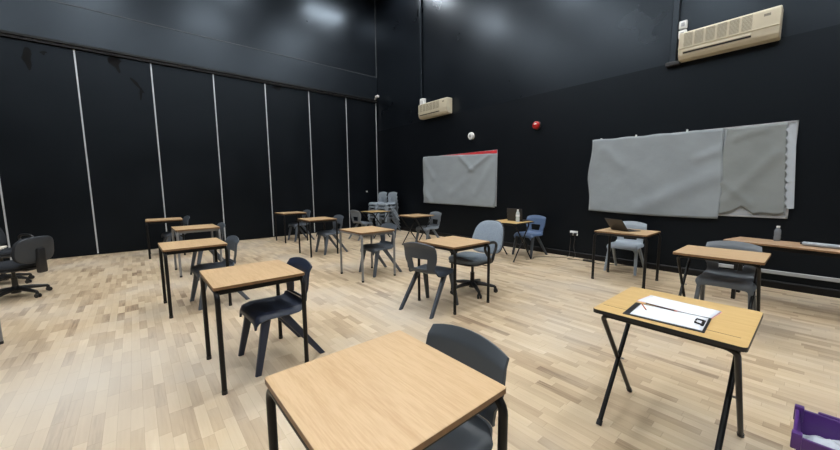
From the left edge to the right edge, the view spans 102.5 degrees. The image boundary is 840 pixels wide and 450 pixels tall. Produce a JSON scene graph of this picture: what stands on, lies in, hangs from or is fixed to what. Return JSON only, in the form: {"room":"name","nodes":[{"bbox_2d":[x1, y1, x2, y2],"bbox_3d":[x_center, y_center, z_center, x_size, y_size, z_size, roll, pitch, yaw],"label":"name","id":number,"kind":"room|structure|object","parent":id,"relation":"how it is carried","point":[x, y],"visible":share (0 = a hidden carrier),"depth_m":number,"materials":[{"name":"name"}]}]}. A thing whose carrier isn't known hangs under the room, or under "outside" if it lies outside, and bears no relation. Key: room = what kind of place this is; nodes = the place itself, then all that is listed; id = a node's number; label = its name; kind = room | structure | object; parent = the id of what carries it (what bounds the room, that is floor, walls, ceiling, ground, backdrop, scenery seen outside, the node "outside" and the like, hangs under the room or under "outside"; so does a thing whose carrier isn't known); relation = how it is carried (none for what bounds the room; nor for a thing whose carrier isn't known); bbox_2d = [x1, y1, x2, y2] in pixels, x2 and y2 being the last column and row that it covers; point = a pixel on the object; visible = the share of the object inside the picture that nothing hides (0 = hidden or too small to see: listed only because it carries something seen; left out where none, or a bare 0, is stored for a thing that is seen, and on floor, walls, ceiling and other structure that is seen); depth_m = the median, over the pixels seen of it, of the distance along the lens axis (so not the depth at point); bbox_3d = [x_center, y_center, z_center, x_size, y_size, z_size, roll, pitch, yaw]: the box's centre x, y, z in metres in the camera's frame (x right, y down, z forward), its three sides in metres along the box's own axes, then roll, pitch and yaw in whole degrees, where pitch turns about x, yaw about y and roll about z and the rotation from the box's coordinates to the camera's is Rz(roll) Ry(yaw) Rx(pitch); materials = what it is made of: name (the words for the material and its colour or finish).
{"room":"exam room","nodes":[
{"label":"exam room","id":0,"kind":"room"},
{"bbox_2d":[52,232,314,258],"bbox_3d":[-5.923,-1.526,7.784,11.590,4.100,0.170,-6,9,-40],"label":"baseboard","id":1,"kind":"structure","parent":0,"point":[314,232],"depth_m":7.41,"materials":[{"name":"black paint"}]},
{"bbox_2d":[0,230,839,449],"bbox_3d":[-1.181,1.173,2.479,11.990,0.120,14.694,-6,9,-40],"label":"floor","id":2,"kind":"structure","parent":0,"point":[97,361],"depth_m":2.83,"materials":[{"name":"beige wood"}]},
{"bbox_2d":[0,322,3,344],"bbox_3d":[-3.795,0.760,2.584,0.603,0.717,0.633,-6,9,-40],"label":"desk","id":3,"kind":"object","parent":2,"relation":"on","point":[1,335],"visible":1,"depth_m":3.02,"materials":[{"name":"grey"}]},
{"bbox_2d":[0,227,34,283],"bbox_3d":[-6.109,0.409,4.900,0.696,0.920,0.628,1,7,10],"label":"office chair","id":4,"kind":"object","parent":2,"relation":"on","point":[6,252],"visible":0.66,"depth_m":4.96,"materials":[{"name":"black fabric"}]},
{"bbox_2d":[0,236,53,297],"bbox_3d":[-5.145,0.539,4.289,0.686,0.787,0.632,-1,7,-2],"label":"office chair","id":5,"kind":"object","parent":2,"relation":"on","point":[31,253],"visible":1,"depth_m":4.25,"materials":[{"name":"black plastic"}]},
{"bbox_2d":[145,217,185,258],"bbox_3d":[-5.279,0.248,6.998,0.603,0.746,0.665,-6,8,-38],"label":"desk","id":6,"kind":"object","parent":2,"relation":"on","point":[174,219],"visible":0.94,"depth_m":6.76,"materials":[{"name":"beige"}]},
{"bbox_2d":[162,216,189,255],"bbox_3d":[-5.194,0.202,7.225,0.460,0.783,0.551,6,9,44],"label":"chair","id":7,"kind":"object","parent":2,"relation":"on","point":[186,218],"visible":0.51,"depth_m":7.14,"materials":[{"name":"grey plastic"}]},
{"bbox_2d":[0,0,377,260],"bbox_3d":[-5.973,-3.112,7.508,11.767,7.285,0.262,-6,9,-40],"label":"wall","id":8,"kind":"structure","parent":2,"relation":"on","point":[94,147],"depth_m":7.80,"materials":[{"name":"black paint"}]},
{"bbox_2d":[0,29,377,102],"bbox_3d":[-5.809,-3.598,7.405,11.510,0.100,0.090,-6,9,-40],"label":"track","id":9,"kind":"object","parent":8,"relation":"attached to","point":[4,33],"visible":1,"depth_m":7.45,"materials":[{"name":"black metal"}]},
{"bbox_2d":[49,0,376,77],"bbox_3d":[-5.846,-4.365,7.338,11.590,0.018,0.038,-6,9,-40],"label":"trim","id":10,"kind":"structure","parent":8,"relation":"attached to","point":[49,0],"depth_m":7.79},
{"bbox_2d":[374,0,376,76],"bbox_3d":[-1.440,-6.017,10.925,0.024,2.370,0.018,-6,9,-40],"label":"trim","id":11,"kind":"structure","parent":8,"relation":"attached to","point":[374,0],"depth_m":10.91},
{"bbox_2d":[158,238,231,318],"bbox_3d":[-2.657,0.579,3.982,0.603,0.738,0.671,-6,9,-41],"label":"desk","id":12,"kind":"object","parent":2,"relation":"on","point":[185,246],"visible":0.94,"depth_m":3.84,"materials":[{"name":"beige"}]},
{"bbox_2d":[171,224,222,277],"bbox_3d":[-3.719,0.397,5.628,0.603,0.738,0.677,-6,9,-41],"label":"desk","id":13,"kind":"object","parent":2,"relation":"on","point":[178,230],"visible":0.86,"depth_m":5.49,"materials":[{"name":"brown wood"}]},
{"bbox_2d":[190,222,224,268],"bbox_3d":[-3.566,0.362,5.729,0.551,0.783,0.460,-7,9,-43],"label":"chair","id":14,"kind":"object","parent":2,"relation":"on","point":[221,225],"visible":0.43,"depth_m":5.73,"materials":[{"name":"grey plastic"}]},
{"bbox_2d":[190,235,249,309],"bbox_3d":[-2.472,0.539,4.123,0.551,0.783,0.460,-7,9,-44],"label":"chair","id":15,"kind":"object","parent":2,"relation":"on","point":[232,240],"visible":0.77,"depth_m":4.12,"materials":[{"name":"grey plastic"}]},
{"bbox_2d":[199,260,308,395],"bbox_3d":[-1.300,0.725,2.643,0.603,0.735,0.652,-6,9,-40],"label":"desk","id":16,"kind":"object","parent":2,"relation":"on","point":[231,279],"visible":0.95,"depth_m":2.52,"materials":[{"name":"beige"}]},
{"bbox_2d":[238,257,324,376],"bbox_3d":[-1.155,0.684,2.769,0.551,0.783,0.460,-7,9,-43],"label":"chair","id":17,"kind":"object","parent":2,"relation":"on","point":[257,312],"visible":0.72,"depth_m":2.69,"materials":[{"name":"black plastic"}]},
{"bbox_2d":[275,211,307,242],"bbox_3d":[-3.326,0.041,8.718,0.603,0.731,0.633,-7,9,-43],"label":"desk","id":18,"kind":"object","parent":2,"relation":"on","point":[296,213],"visible":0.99,"depth_m":8.65,"materials":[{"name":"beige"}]},
{"bbox_2d":[288,210,314,241],"bbox_3d":[-3.135,-0.002,8.851,0.551,0.783,0.460,-7,9,-43],"label":"chair","id":19,"kind":"object","parent":2,"relation":"on","point":[302,224],"visible":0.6,"depth_m":8.79,"materials":[{"name":"grey plastic"}]},
{"bbox_2d":[298,217,338,257],"bbox_3d":[-2.120,0.228,7.011,0.603,0.731,0.633,-6,9,-40],"label":"desk","id":20,"kind":"object","parent":2,"relation":"on","point":[313,219],"visible":0.94,"depth_m":6.92,"materials":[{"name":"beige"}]},
{"bbox_2d":[315,215,347,254],"bbox_3d":[-1.885,0.184,7.153,0.551,0.783,0.460,-6,9,-40],"label":"chair","id":21,"kind":"object","parent":2,"relation":"on","point":[327,233],"visible":0.8,"depth_m":7.13,"materials":[{"name":"grey plastic"}]},
{"bbox_2d":[348,210,373,240],"bbox_3d":[-1.563,-0.026,8.945,0.460,0.783,0.551,6,9,44],"label":"chair","id":22,"kind":"object","parent":2,"relation":"on","point":[354,213],"visible":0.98,"depth_m":8.82,"materials":[{"name":"grey plastic"}]},
{"bbox_2d":[339,226,395,282],"bbox_3d":[-0.825,0.424,5.275,0.603,0.721,0.696,-6,9,-40],"label":"desk","id":23,"kind":"object","parent":2,"relation":"on","point":[370,231],"visible":0.99,"depth_m":5.18,"materials":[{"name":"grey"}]},
{"bbox_2d":[360,210,390,238],"bbox_3d":[-1.207,-0.016,9.199,0.603,0.720,0.603,-6,9,-40],"label":"desk","id":24,"kind":"object","parent":2,"relation":"on","point":[373,211],"visible":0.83,"depth_m":9.07,"materials":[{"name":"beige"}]},
{"bbox_2d":[359,223,401,277],"bbox_3d":[-0.645,0.372,5.436,0.551,0.783,0.460,-6,9,-40],"label":"chair","id":25,"kind":"object","parent":2,"relation":"on","point":[375,248],"visible":0.71,"depth_m":5.37,"materials":[{"name":"grey plastic"}]},
{"bbox_2d":[265,330,507,449],"bbox_3d":[-0.128,0.894,1.203,0.603,0.710,0.633,-6,9,-40],"label":"desk","id":26,"kind":"object","parent":2,"relation":"on","point":[395,390],"visible":1,"depth_m":1.10,"materials":[{"name":"brown wood"}]},
{"bbox_2d":[380,207,400,230],"bbox_3d":[-0.945,-0.211,10.508,0.551,0.783,0.460,-6,9,-40],"label":"chair","id":27,"kind":"object","parent":2,"relation":"on","point":[390,216],"visible":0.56,"depth_m":10.42,"materials":[{"name":"grey plastic"}]},
{"bbox_2d":[378,203,399,226],"bbox_3d":[-0.955,-0.317,10.488,0.551,0.783,0.460,-6,9,-40],"label":"chair","id":28,"kind":"object","parent":27,"relation":"on","point":[390,213],"visible":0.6,"depth_m":10.41,"materials":[{"name":"grey plastic"}]},
{"bbox_2d":[378,200,399,223],"bbox_3d":[-0.965,-0.422,10.468,0.551,0.783,0.460,-6,9,-40],"label":"chair","id":29,"kind":"object","parent":27,"relation":"on","point":[389,209],"visible":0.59,"depth_m":10.39,"materials":[{"name":"grey plastic"}]},
{"bbox_2d":[378,196,399,221],"bbox_3d":[-0.975,-0.527,10.448,0.551,0.783,0.460,-6,9,-40],"label":"chair","id":30,"kind":"object","parent":29,"relation":"on","point":[392,199],"visible":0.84,"depth_m":10.37,"materials":[{"name":"grey plastic"}]},
{"bbox_2d":[377,192,398,216],"bbox_3d":[-0.985,-0.632,10.428,0.551,0.783,0.460,-6,9,-40],"label":"chair","id":31,"kind":"object","parent":30,"relation":"on","point":[391,194],"visible":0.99,"depth_m":10.41,"materials":[{"name":"grey plastic"}]},
{"bbox_2d":[399,214,433,244],"bbox_3d":[-0.082,0.127,7.879,0.603,0.720,0.603,-6,9,-40],"label":"desk","id":32,"kind":"object","parent":2,"relation":"on","point":[414,216],"visible":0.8,"depth_m":7.76,"materials":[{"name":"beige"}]},
{"bbox_2d":[415,211,441,241],"bbox_3d":[0.220,0.083,7.879,0.551,0.783,0.460,-5,8,-34],"label":"chair","id":33,"kind":"object","parent":2,"relation":"on","point":[437,215],"visible":0.89,"depth_m":7.85,"materials":[{"name":"grey plastic"}]},
{"bbox_2d":[399,242,458,318],"bbox_3d":[0.103,0.553,3.822,0.460,0.783,0.551,5,8,38],"label":"chair","id":34,"kind":"object","parent":2,"relation":"on","point":[418,250],"visible":0.98,"depth_m":3.69,"materials":[{"name":"grey plastic"}]},
{"bbox_2d":[418,236,489,314],"bbox_3d":[0.397,0.553,4.010,0.603,0.735,0.633,-6,9,-40],"label":"desk","id":35,"kind":"object","parent":2,"relation":"on","point":[454,244],"visible":0.85,"depth_m":3.87,"materials":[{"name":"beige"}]},
{"bbox_2d":[425,324,508,449],"bbox_3d":[0.055,0.849,1.365,0.551,0.760,0.460,-6,9,-40],"label":"chair","id":36,"kind":"object","parent":2,"relation":"on","point":[468,347],"visible":0.36,"depth_m":1.35,"materials":[{"name":"grey plastic"}]},
{"bbox_2d":[448,220,503,298],"bbox_3d":[0.744,0.415,4.472,0.639,0.897,0.835,5,9,41],"label":"office chair","id":37,"kind":"object","parent":2,"relation":"on","point":[492,231],"visible":0.69,"depth_m":4.41,"materials":[{"name":"fabric"}]},
{"bbox_2d":[496,219,533,261],"bbox_3d":[1.707,0.288,6.363,0.603,0.720,0.603,-6,9,-40],"label":"desk","id":38,"kind":"object","parent":2,"relation":"on","point":[505,222],"visible":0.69,"depth_m":6.17,"materials":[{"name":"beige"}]},
{"bbox_2d":[507,208,528,221],"bbox_3d":[1.858,-0.200,6.399,0.253,0.238,0.330,-6,9,-40],"label":"laptop","id":39,"kind":"object","parent":38,"relation":"on","point":[511,212],"visible":0.75,"depth_m":6.35,"materials":[{"name":"grey plastic"}]},
{"bbox_2d":[516,209,519,221],"bbox_3d":[1.792,-0.170,6.181,0.071,0.230,0.071,-6,9,-40],"label":"drink bottle","id":40,"kind":"object","parent":38,"relation":"on","point":[517,212],"visible":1,"depth_m":6.16,"materials":[{"name":"grey plastic"}]},
{"bbox_2d":[512,215,547,257],"bbox_3d":[2.195,0.202,6.714,0.551,0.783,0.460,-5,8,-35],"label":"chair","id":41,"kind":"object","parent":2,"relation":"on","point":[531,234],"visible":0.84,"depth_m":6.69,"materials":[{"name":"blue plastic"}]},
{"bbox_2d":[604,221,646,275],"bbox_3d":[3.320,0.342,5.423,0.551,0.783,0.460,-6,9,-42],"label":"chair","id":42,"kind":"object","parent":2,"relation":"on","point":[635,246],"visible":0.62,"depth_m":5.39,"materials":[{"name":"grey plastic"}]},
{"bbox_2d":[591,227,660,288],"bbox_3d":[2.974,0.441,4.875,0.603,0.717,0.696,-6,9,-40],"label":"desk","id":43,"kind":"object","parent":2,"relation":"on","point":[642,234],"visible":0.91,"depth_m":4.77,"materials":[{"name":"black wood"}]},
{"bbox_2d":[605,218,639,231],"bbox_3d":[2.929,-0.004,4.883,0.339,0.180,0.310,-2,7,-14],"label":"laptop","id":44,"kind":"object","parent":43,"relation":"on","point":[615,224],"visible":1,"depth_m":4.83,"materials":[{"name":"grey plastic"}]},
{"bbox_2d":[593,287,762,449],"bbox_3d":[1.373,0.812,1.844,0.603,0.720,0.615,-6,9,-40],"label":"desk","id":45,"kind":"object","parent":2,"relation":"on","point":[734,330],"visible":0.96,"depth_m":1.69,"materials":[{"name":"laminate"}]},
{"bbox_2d":[623,302,711,332],"bbox_3d":[1.254,0.457,1.718,0.236,0.017,0.330,-7,9,-43],"label":"clipboard","id":46,"kind":"object","parent":45,"relation":"on","point":[635,305],"visible":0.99,"depth_m":1.65,"materials":[{"name":"black plastic"}]},
{"bbox_2d":[630,304,708,330],"bbox_3d":[1.261,0.461,1.711,0.205,0.003,0.290,-7,9,-43],"label":"paper form","id":47,"kind":"object","parent":46,"relation":"on","point":[656,313],"visible":0.97,"depth_m":1.70,"materials":[{"name":"white paper"}]},
{"bbox_2d":[645,303,674,310],"bbox_3d":[1.299,0.443,1.818,0.006,0.006,0.150,-5,8,-32],"label":"pen","id":48,"kind":"object","parent":47,"relation":"on","point":[645,303],"visible":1,"depth_m":1.82,"materials":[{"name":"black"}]},
{"bbox_2d":[637,295,722,318],"bbox_3d":[1.419,0.445,1.859,0.171,0.005,0.340,-5,8,-33],"label":"loose paper","id":49,"kind":"object","parent":45,"relation":"on","point":[663,302],"visible":0.97,"depth_m":1.84,"materials":[{"name":"white paper"}]},
{"bbox_2d":[673,245,770,311],"bbox_3d":[2.945,0.628,3.334,0.603,0.720,0.645,-6,9,-40],"label":"desk","id":50,"kind":"object","parent":2,"relation":"on","point":[750,258],"visible":0.88,"depth_m":3.20,"materials":[{"name":"brown wood"}]},
{"bbox_2d":[694,241,761,310],"bbox_3d":[3.130,0.573,3.434,0.551,0.783,0.460,-6,9,-41],"label":"chair","id":51,"kind":"object","parent":2,"relation":"on","point":[713,275],"visible":0.7,"depth_m":3.42,"materials":[{"name":"grey plastic"}]},
{"bbox_2d":[723,237,839,298],"bbox_3d":[4.243,0.591,3.522,0.442,0.710,1.604,-4,7,-27],"label":"table","id":52,"kind":"object","parent":2,"relation":"on","point":[766,244],"visible":0.73,"depth_m":3.70,"materials":[{"name":"brown laminate"}]},
{"bbox_2d":[773,226,781,240],"bbox_3d":[4.173,0.098,3.935,0.060,0.175,0.060,-6,9,-40],"label":"drink bottle","id":53,"kind":"object","parent":52,"relation":"on","point":[777,232],"visible":1,"depth_m":3.92,"materials":[{"name":"grey"}]},
{"bbox_2d":[800,241,839,248],"bbox_3d":[4.192,0.212,3.499,0.048,0.045,0.335,-4,7,-27],"label":"roll","id":54,"kind":"object","parent":52,"relation":"on","point":[814,244],"visible":1,"depth_m":3.50,"materials":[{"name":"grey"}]},
{"bbox_2d":[790,404,839,449],"bbox_3d":[1.870,1.055,1.398,0.306,0.314,0.458,-6,9,-40],"label":"crate","id":55,"kind":"object","parent":2,"relation":"on","point":[806,422],"visible":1,"depth_m":1.56,"materials":[{"name":"purple plastic"}]},
{"bbox_2d":[803,434,839,449],"bbox_3d":[1.866,0.997,1.389,0.230,0.089,0.392,-6,9,-40],"label":"plastic wrapping","id":56,"kind":"object","parent":55,"relation":"in","point":[834,444],"visible":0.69,"depth_m":1.50,"materials":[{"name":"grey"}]},
{"bbox_2d":[375,0,839,289],"bbox_3d":[3.288,-2.985,5.834,0.200,7.300,14.694,-6,9,-40],"label":"wall","id":57,"kind":"structure","parent":0,"point":[543,171],"depth_m":6.15,"materials":[{"name":"black paint"}]},
{"bbox_2d":[418,0,425,104],"bbox_3d":[0.032,-5.154,9.188,0.120,3.690,0.250,-6,9,-40],"label":"conduit","id":58,"kind":"object","parent":57,"relation":"attached to","point":[421,100],"visible":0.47,"depth_m":9.27,"materials":[{"name":"black paint"}]},
{"bbox_2d":[418,97,451,119],"bbox_3d":[0.384,-3.081,8.956,0.212,0.380,1.126,-6,9,-40],"label":"air conditioner","id":59,"kind":"object","parent":57,"relation":"attached to","point":[440,107],"visible":1,"depth_m":8.81,"materials":[{"name":"beige plastic"}]},
{"bbox_2d":[419,109,438,115],"bbox_3d":[0.256,-2.996,9.004,0.060,0.057,0.785,-6,9,-40],"label":"outlet","id":60,"kind":"object","parent":59,"relation":"attached to","point":[430,112],"depth_m":8.97,"materials":[{"name":"beige plastic"}]},
{"bbox_2d":[442,150,497,205],"bbox_3d":[0.956,-1.171,8.656,0.031,1.285,2.490,-6,9,-40],"label":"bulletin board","id":61,"kind":"object","parent":57,"relation":"attached to","point":[489,150],"depth_m":7.82,"materials":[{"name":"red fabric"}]},
{"bbox_2d":[423,153,497,207],"bbox_3d":[0.900,-1.160,8.625,0.065,1.320,2.575,-6,9,-40],"label":"paper sheet","id":62,"kind":"object","parent":61,"relation":"attached to","point":[467,180],"visible":1,"depth_m":8.49,"materials":[{"name":"grey paper"}]},
{"bbox_2d":[468,132,474,139],"bbox_3d":[1.231,-2.157,8.170,0.076,0.184,0.184,-6,9,-40],"label":"fire alarm","id":63,"kind":"object","parent":57,"relation":"attached to","point":[471,135],"depth_m":8.13,"materials":[{"name":"white plastic"}]},
{"bbox_2d":[532,121,540,129],"bbox_3d":[2.349,-2.021,6.830,0.112,0.170,0.170,-6,9,-40],"label":"fire alarm","id":64,"kind":"object","parent":57,"relation":"attached to","point":[536,125],"visible":1,"depth_m":6.79,"materials":[{"name":"red plastic"}]},
{"bbox_2d":[397,227,839,297],"bbox_3d":[3.239,0.601,6.168,0.022,0.100,14.274,-6,9,-40],"label":"baseboard","id":65,"kind":"structure","parent":57,"relation":"attached to","point":[828,292],"depth_m":5.37,"materials":[{"name":"black paint"}]},
{"bbox_2d":[665,0,680,67],"bbox_3d":[3.787,-4.449,4.832,0.090,4.150,0.180,-6,9,-40],"label":"conduit","id":66,"kind":"object","parent":57,"relation":"attached to","point":[672,62],"visible":0.91,"depth_m":5.02,"materials":[{"name":"black metal"}]},
{"bbox_2d":[678,29,686,38],"bbox_3d":[3.866,-2.809,4.965,0.060,0.110,0.096,-6,9,-40],"label":"switch","id":67,"kind":"object","parent":57,"relation":"attached to","point":[685,30],"visible":0.55,"depth_m":4.95,"materials":[{"name":"white plastic"}]},
{"bbox_2d":[679,20,687,29],"bbox_3d":[3.865,-2.938,4.951,0.060,0.110,0.096,-6,9,-40],"label":"switch","id":68,"kind":"object","parent":57,"relation":"attached to","point":[683,24],"visible":1,"depth_m":4.93,"materials":[{"name":"white plastic"}]},
{"bbox_2d":[678,5,783,62],"bbox_3d":[4.140,-2.547,4.554,0.212,0.370,1.026,-6,9,-40],"label":"air conditioner","id":69,"kind":"object","parent":57,"relation":"attached to","point":[764,26],"visible":1,"depth_m":4.45,"materials":[{"name":"beige plastic"}]},
{"bbox_2d":[682,33,750,53],"bbox_3d":[4.019,-2.463,4.593,0.060,0.056,0.710,-6,9,-40],"label":"outlet","id":70,"kind":"object","parent":69,"relation":"attached to","point":[739,37],"depth_m":4.56,"materials":[{"name":"beige plastic"}]},
{"bbox_2d":[678,120,798,218],"bbox_3d":[3.918,-0.789,5.166,0.048,1.230,2.515,-6,9,-40],"label":"whiteboard","id":71,"kind":"object","parent":57,"relation":"attached to","point":[739,212],"depth_m":4.27,"materials":[{"name":"grey fabric"},{"name":"paper"}]},
{"bbox_2d":[588,128,723,218],"bbox_3d":[3.650,-0.803,5.429,0.033,1.298,1.862,-6,9,-40],"label":"paper sheet","id":72,"kind":"object","parent":71,"relation":"attached to","point":[680,174],"visible":1,"depth_m":5.29,"materials":[{"name":"grey paper"}]},
{"bbox_2d":[719,122,787,214],"bbox_3d":[4.434,-0.720,4.512,0.028,1.195,0.684,-6,9,-41],"label":"paper sheet","id":73,"kind":"object","parent":71,"relation":"attached to","point":[754,157],"visible":1,"depth_m":4.49,"materials":[{"name":"grey paper"}]},
{"bbox_2d":[719,263,839,282],"bbox_3d":[6.029,0.800,2.857,0.043,0.066,5.510,-6,9,-40],"label":"cable trunking","id":74,"kind":"object","parent":57,"relation":"attached to","point":[815,277],"depth_m":4.29,"materials":[{"name":"grey plastic"}]},
{"bbox_3d":[-1.317,-0.463,10.850,0.551,0.783,0.460,-6,9,-40],"label":"chair","id":75,"kind":"object","parent":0,"visible":0},
{"bbox_2d":[368,196,386,220],"bbox_3d":[-1.327,-0.568,10.829,0.551,0.783,0.460,-6,9,-40],"label":"chair","id":76,"kind":"object","parent":75,"relation":"on","point":[382,198],"visible":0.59,"depth_m":10.77,"materials":[{"name":"grey plastic"}]},
{"bbox_2d":[368,192,386,215],"bbox_3d":[-1.337,-0.674,10.810,0.551,0.783,0.460,-6,9,-40],"label":"chair","id":77,"kind":"object","parent":76,"relation":"on","point":[381,194],"visible":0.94,"depth_m":10.80,"materials":[{"name":"grey plastic"}]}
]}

